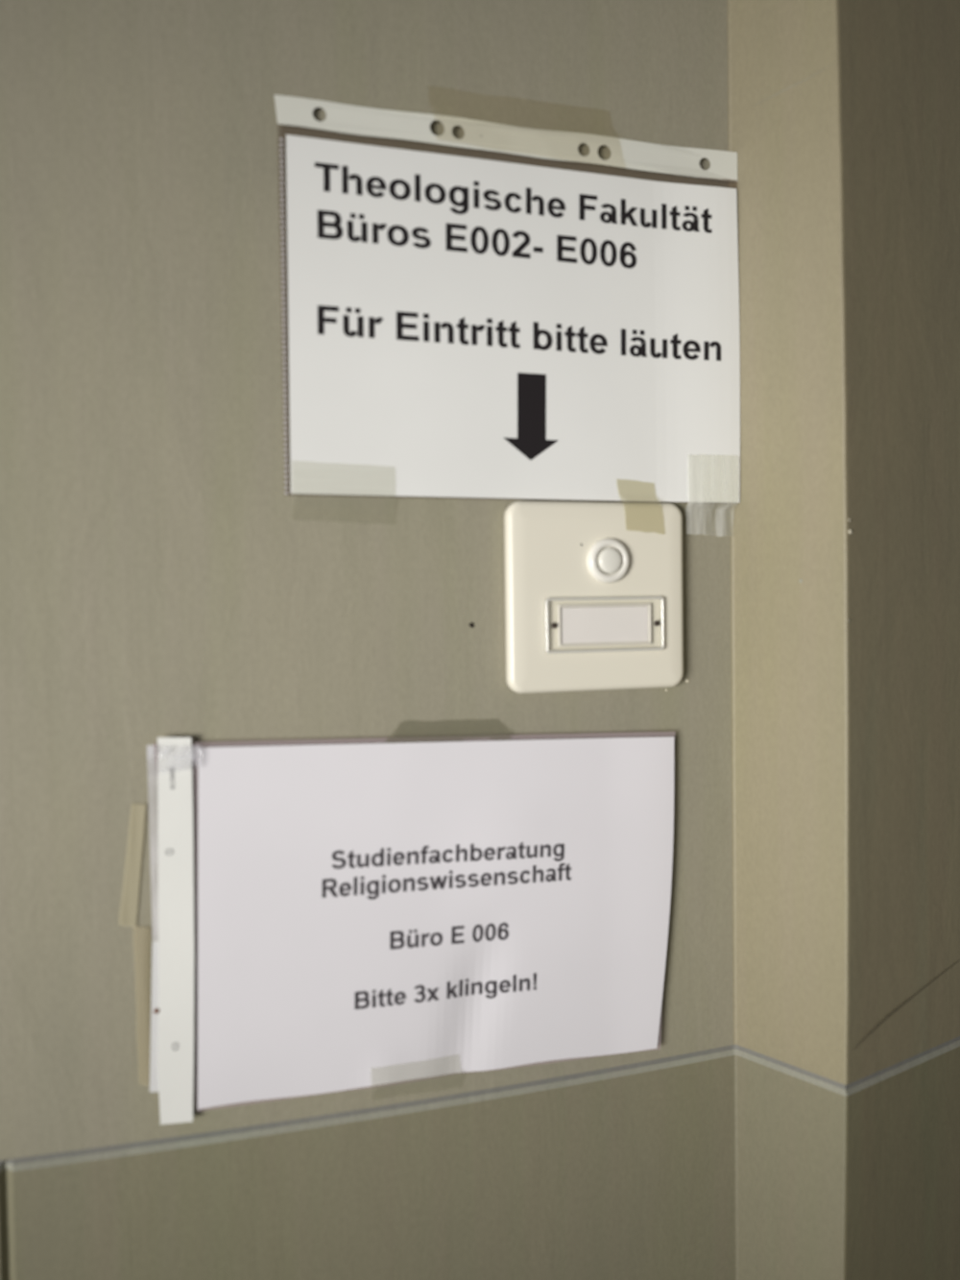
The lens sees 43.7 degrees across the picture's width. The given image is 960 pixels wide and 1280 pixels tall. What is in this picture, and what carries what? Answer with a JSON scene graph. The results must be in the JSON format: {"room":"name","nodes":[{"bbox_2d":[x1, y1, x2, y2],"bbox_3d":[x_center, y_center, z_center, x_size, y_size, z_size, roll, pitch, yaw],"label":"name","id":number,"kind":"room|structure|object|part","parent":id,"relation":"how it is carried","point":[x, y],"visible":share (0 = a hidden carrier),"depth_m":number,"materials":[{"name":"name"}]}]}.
{"room":"university corridor","nodes":[
{"label":"university corridor","id":0,"kind":"room"},
{"bbox_2d":[0,0,734,1279],"bbox_3d":[-0.611,0.088,0.587,1.785,2.700,0.121,-1,2,-20],"label":"wall","id":1,"kind":"structure","parent":0,"point":[160,576],"depth_m":0.69,"materials":[{"name":"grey paint"}]},
{"bbox_2d":[119,803,145,926],"bbox_3d":[-0.195,0.126,0.671,0.016,0.070,0.001,-1,2,-17],"label":"tape","id":2,"kind":"object","parent":1,"relation":"attached to","point":[128,914],"visible":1,"depth_m":0.67,"materials":[{"name":"beige plastic"}]},
{"bbox_2d":[135,926,140,997],"bbox_3d":[-0.190,0.207,0.675,0.009,0.092,0.001,-1,2,-15],"label":"tape","id":3,"kind":"object","parent":1,"relation":"attached to","point":[136,928],"visible":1,"depth_m":0.67,"materials":[{"name":"beige plastic"}]},
{"bbox_2d":[146,736,674,1124],"bbox_3d":[-0.030,0.161,0.727,0.335,0.221,0.008,-2,2,-20],"label":"paper notice","id":4,"kind":"object","parent":1,"relation":"attached to","point":[370,914],"visible":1,"depth_m":0.72,"materials":[{"name":"white paper"}]},
{"bbox_2d":[274,95,740,503],"bbox_3d":[0.026,-0.200,0.737,0.302,0.229,0.004,-1,2,-19],"label":"paper notice","id":5,"kind":"object","parent":1,"relation":"attached to","point":[460,326],"visible":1,"depth_m":0.73,"materials":[{"name":"paper"}]},
{"bbox_2d":[503,501,683,693],"bbox_3d":[0.075,-0.027,0.755,0.122,0.119,0.016,-1,2,-20],"label":"bell","id":6,"kind":"object","parent":1,"relation":"attached to","point":[593,591],"visible":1,"depth_m":0.75,"materials":[{"name":"beige plastic"}]},
{"bbox_3d":[0.079,-0.010,0.754,0.065,0.027,0.002,-1,2,-20],"label":"card frame","id":7,"kind":"part","parent":6,"relation":"part of","materials":[{"name":"white plastic"}]},
{"bbox_2d":[726,0,847,1279],"bbox_3d":[0.199,0.070,0.787,0.032,2.700,0.116,-2,3,-40],"label":"wall","id":8,"kind":"structure","parent":0,"point":[788,549],"depth_m":0.76,"materials":[{"name":"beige paint"}]},
{"bbox_2d":[836,0,959,1279],"bbox_3d":[0.737,0.047,1.214,1.400,2.700,0.134,-2,3,-38],"label":"wall","id":9,"kind":"structure","parent":0,"point":[899,60],"depth_m":0.77,"materials":[{"name":"brown paint"}]}
]}

